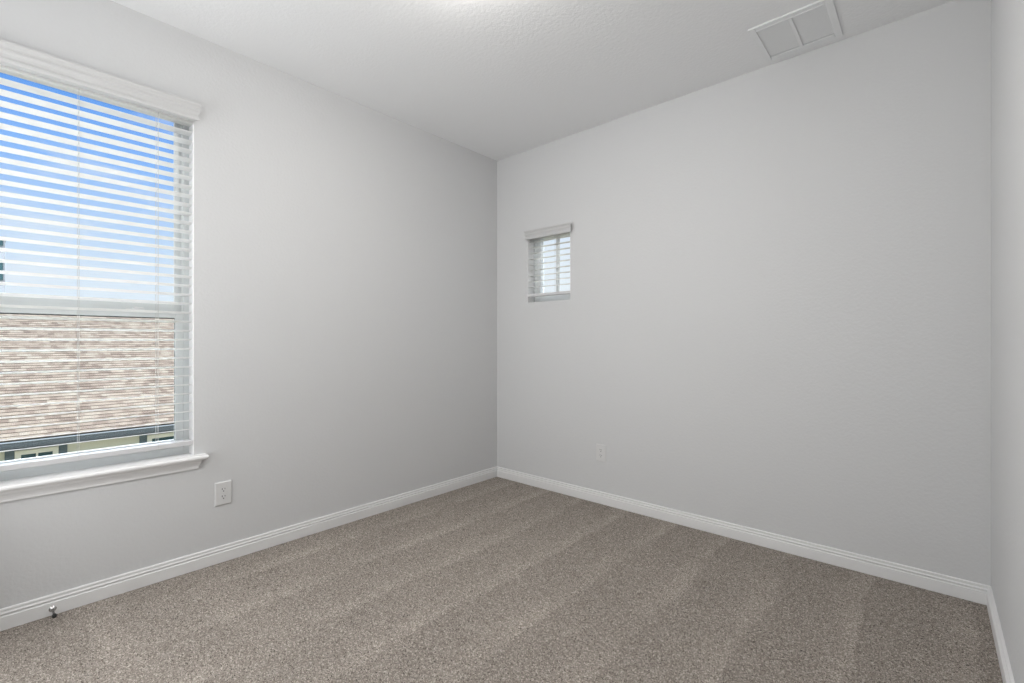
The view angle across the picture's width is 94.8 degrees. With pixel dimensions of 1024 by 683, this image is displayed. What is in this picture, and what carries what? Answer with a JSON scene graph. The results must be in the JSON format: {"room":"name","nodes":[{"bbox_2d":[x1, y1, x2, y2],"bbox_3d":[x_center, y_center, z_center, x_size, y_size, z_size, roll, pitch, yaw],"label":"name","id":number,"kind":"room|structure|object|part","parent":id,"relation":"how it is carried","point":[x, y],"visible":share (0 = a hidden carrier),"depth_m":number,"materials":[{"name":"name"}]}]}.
{"room":"empty bedroom","nodes":[
{"label":"empty bedroom","id":0,"kind":"room"},
{"bbox_2d":[0,0,496,608],"bbox_3d":[-1.446,-0.200,2.724,0.140,2.740,3.800,0,0,42],"label":"wall","id":1,"kind":"structure","parent":0,"point":[345,250],"depth_m":2.76,"materials":[{"name":"white paint"}]},
{"bbox_2d":[0,123,188,480],"bbox_3d":[-2.009,-0.302,2.151,0.060,1.804,0.896,0,0,42],"label":"window","id":2,"kind":"structure","parent":1,"relation":"in","point":[178,435],"depth_m":2.37,"materials":[{"name":"white plastic"}]},
{"bbox_3d":[-2.016,-0.664,2.158,0.020,1.019,0.844,0,0,42],"label":"sash","id":3,"kind":"part","parent":2,"relation":"part of","materials":[{"name":"white plastic"}]},
{"bbox_3d":[-1.998,0.197,2.141,0.026,0.697,0.844,0,0,42],"label":"sash","id":4,"kind":"part","parent":2,"relation":"part of","materials":[{"name":"white plastic"}]},
{"bbox_2d":[0,39,201,471],"bbox_3d":[-1.932,-0.339,2.079,0.106,1.738,0.950,0,0,42],"label":"window blind","id":5,"kind":"object","parent":2,"relation":"attached to","point":[16,60],"visible":1,"depth_m":2.13,"materials":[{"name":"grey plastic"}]},
{"bbox_3d":[-1.939,-0.298,2.109,0.056,1.649,0.008,0,0,42],"label":"ladder cord","id":6,"kind":"part","parent":5,"relation":"part of","materials":[{"name":"white fabric"}]},
{"bbox_3d":[-1.949,0.518,2.098,0.051,0.024,0.888,0,0,42],"label":"rail","id":7,"kind":"part","parent":5,"relation":"part of","materials":[{"name":"white plastic"}]},
{"bbox_3d":[-1.748,-0.298,2.324,0.056,1.649,0.008,0,0,42],"label":"ladder cord","id":8,"kind":"part","parent":5,"relation":"part of","materials":[{"name":"white fabric"}]},
{"bbox_2d":[0,453,208,502],"bbox_3d":[-1.942,0.618,2.092,0.118,0.072,1.006,0,0,42],"label":"window sill","id":9,"kind":"structure","parent":1,"relation":"attached to","point":[58,482],"depth_m":2.12,"materials":[{"name":"white paint"}]},
{"bbox_2d":[189,121,193,454],"bbox_3d":[-1.956,-0.303,2.105,0.079,1.802,0.895,0,0,42],"label":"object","id":10,"kind":"object","parent":1,"relation":"attached to","point":[191,128],"visible":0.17,"depth_m":2.43,"materials":[{"name":"white paint"}]},
{"bbox_2d":[215,480,231,506],"bbox_3d":[-1.537,0.808,2.509,0.008,0.124,0.080,0,0,42],"label":"electrical outlet","id":11,"kind":"object","parent":1,"relation":"attached to","point":[223,490],"visible":1,"depth_m":2.51,"materials":[{"name":"white plastic"}]},
{"bbox_2d":[220,494,226,499],"bbox_3d":[-1.535,0.828,2.507,0.002,0.028,0.029,0,0,42],"label":"receptacle","id":12,"kind":"object","parent":11,"relation":"attached to","point":[222,496],"depth_m":2.51,"materials":[{"name":"white plastic"}]},
{"bbox_2d":[220,487,226,492],"bbox_3d":[-1.535,0.788,2.507,0.002,0.028,0.029,0,0,42],"label":"receptacle","id":13,"kind":"object","parent":11,"relation":"attached to","point":[222,489],"depth_m":2.51,"materials":[{"name":"white plastic"}]},
{"bbox_2d":[0,466,496,630],"bbox_3d":[-1.341,1.127,2.725,0.015,0.085,3.660,0,0,42],"label":"baseboard","id":14,"kind":"structure","parent":1,"relation":"attached to","point":[12,616],"depth_m":2.44,"materials":[{"name":"white paint"}]},
{"bbox_2d":[49,606,56,617],"bbox_3d":[-1.935,1.143,1.988,0.084,0.025,0.025,0,0,42],"label":"door stop","id":15,"kind":"object","parent":14,"relation":"attached to","point":[52,609],"visible":1,"depth_m":2.00,"materials":[{"name":"grey metal"}]},
{"bbox_3d":[-1.961,1.143,2.011,0.012,0.025,0.025,0,0,42],"label":"plate","id":16,"kind":"part","parent":15,"relation":"part of","materials":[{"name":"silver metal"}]},
{"bbox_2d":[0,477,1002,682],"bbox_3d":[-0.219,1.194,1.726,3.020,0.051,3.660,0,0,42],"label":"floor","id":17,"kind":"structure","parent":0,"point":[496,579],"depth_m":2.01,"materials":[{"name":"brown carpet"}]},
{"bbox_2d":[111,0,953,160],"bbox_3d":[-0.219,-1.645,1.726,3.300,0.150,3.940,0,0,42],"label":"ceiling","id":18,"kind":"structure","parent":0,"point":[496,80],"depth_m":2.54,"materials":[{"name":"white paint"}]},
{"bbox_2d":[748,0,842,61],"bbox_3d":[1.436,-1.564,2.384,0.354,0.012,0.360,0,0,42],"label":"ceiling vent","id":19,"kind":"object","parent":18,"relation":"in","point":[817,22],"visible":1,"depth_m":2.37,"materials":[{"name":"white metal"}]},
{"bbox_3d":[1.377,-1.566,2.434,0.138,0.003,0.280,0,0,42],"label":"louver panel","id":20,"kind":"part","parent":19,"relation":"part of","materials":[{"name":"white metal"}]},
{"bbox_3d":[1.492,-1.566,2.332,0.136,0.003,0.280,0,0,42],"label":"louver panel","id":21,"kind":"part","parent":19,"relation":"part of","materials":[{"name":"white metal"}]},
{"bbox_2d":[497,0,990,585],"bbox_3d":[1.044,-0.200,3.146,3.300,2.740,0.140,0,0,42],"label":"wall","id":22,"kind":"structure","parent":0,"point":[776,318],"depth_m":2.62,"materials":[{"name":"white paint"}]},
{"bbox_2d":[528,240,533,301],"bbox_3d":[0.312,-0.607,3.756,0.424,0.570,0.079,0,0,42],"label":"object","id":23,"kind":"object","parent":22,"relation":"attached to","point":[530,273],"visible":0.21,"depth_m":3.89,"materials":[{"name":"white paint"}]},
{"bbox_2d":[535,234,569,301],"bbox_3d":[0.362,-0.606,3.812,0.425,0.572,0.050,0,0,42],"label":"window","id":24,"kind":"structure","parent":22,"relation":"in","point":[540,289],"depth_m":3.90,"materials":[{"name":"white plastic"}]},
{"bbox_2d":[524,222,570,296],"bbox_3d":[0.301,-0.632,3.725,0.464,0.531,0.098,0,0,42],"label":"window blind","id":25,"kind":"object","parent":24,"relation":"attached to","point":[565,228],"visible":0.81,"depth_m":3.73,"materials":[{"name":"grey plastic"}]},
{"bbox_3d":[0.194,-0.607,3.848,0.007,0.472,0.057,0,0,42],"label":"ladder cord","id":26,"kind":"part","parent":25,"relation":"part of","materials":[{"name":"white fabric"}]},
{"bbox_3d":[0.306,-0.378,3.749,0.419,0.022,0.051,0,0,42],"label":"rail","id":27,"kind":"part","parent":25,"relation":"part of","materials":[{"name":"white plastic"}]},
{"bbox_2d":[596,444,605,461],"bbox_3d":[0.643,0.806,3.402,0.080,0.124,0.008,0,0,42],"label":"electrical outlet","id":28,"kind":"object","parent":22,"relation":"attached to","point":[600,449],"visible":1,"depth_m":3.40,"materials":[{"name":"white plastic"}]},
{"bbox_2d":[497,466,988,604],"bbox_3d":[0.993,1.127,3.088,3.020,0.085,0.015,0,0,42],"label":"baseboard","id":29,"kind":"structure","parent":22,"relation":"attached to","point":[924,579],"depth_m":2.63,"materials":[{"name":"white paint"}]},
{"bbox_2d":[991,0,1023,682],"bbox_3d":[0.915,-0.200,0.623,0.140,2.740,3.800,0,0,42],"label":"wall","id":30,"kind":"structure","parent":0,"point":[1007,16],"depth_m":1.66,"materials":[{"name":"white paint"}]},
{"bbox_2d":[987,586,1014,682],"bbox_3d":[0.904,1.127,0.727,0.015,0.085,3.660,0,0,42],"label":"baseboard","id":31,"kind":"structure","parent":30,"relation":"attached to","point":[1003,659],"depth_m":1.75,"materials":[{"name":"white paint"}]},
{"label":"outside","id":32,"kind":"structure","parent":0,"visible":0},
{"bbox_3d":[-30.089,4.570,30.752,79.800,0.200,120.000,0,0,42],"label":"ground","id":33,"kind":"structure","parent":32,"visible":0},
{"bbox_2d":[0,236,5,292],"bbox_3d":[-27.664,-0.080,18.284,8.240,9.100,10.795,0,0,42],"label":"house","id":34,"kind":"structure","parent":33,"relation":"on","point":[2,243],"depth_m":19.57,"materials":[{"name":"grey paint"}]},
{"bbox_3d":[-21.485,-2.925,19.214,0.035,0.730,0.980,0,0,42],"label":"pane","id":35,"kind":"part","parent":34,"relation":"part of","materials":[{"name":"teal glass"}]},
{"bbox_2d":[0,314,173,460],"bbox_3d":[-15.149,1.822,12.105,12.918,5.297,30.000,0,0,42],"label":"house","id":36,"kind":"structure","parent":33,"relation":"on","point":[5,445],"depth_m":11.08,"materials":[{"name":"beige brick"}]},
{"bbox_2d":[5,451,13,460],"bbox_3d":[-9.815,2.770,9.200,0.055,1.310,0.130,0,0,42],"label":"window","id":37,"kind":"structure","parent":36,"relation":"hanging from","point":[9,455],"depth_m":9.19,"materials":[{"name":"grey glass"}]},
{"bbox_3d":[-9.574,2.780,9.494,0.035,1.150,0.520,0,0,42],"label":"pane","id":38,"kind":"part","parent":36,"relation":"part of","materials":[{"name":"teal glass"}]},
{"bbox_2d":[59,444,66,453],"bbox_3d":[-9.310,2.770,9.768,0.055,1.310,0.130,0,0,42],"label":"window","id":39,"kind":"structure","parent":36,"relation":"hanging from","point":[62,448],"depth_m":9.75,"materials":[{"name":"grey glass"}]},
{"bbox_2d":[139,435,146,443],"bbox_3d":[-8.426,2.770,10.761,0.055,1.310,0.130,0,0,42],"label":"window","id":40,"kind":"structure","parent":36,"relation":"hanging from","point":[142,439],"depth_m":10.74,"materials":[{"name":"grey glass"}]},
{"bbox_3d":[-7.992,2.780,11.272,0.035,1.150,1.100,0,0,42],"label":"pane","id":41,"kind":"part","parent":36,"relation":"part of","materials":[{"name":"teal glass"}]}
]}

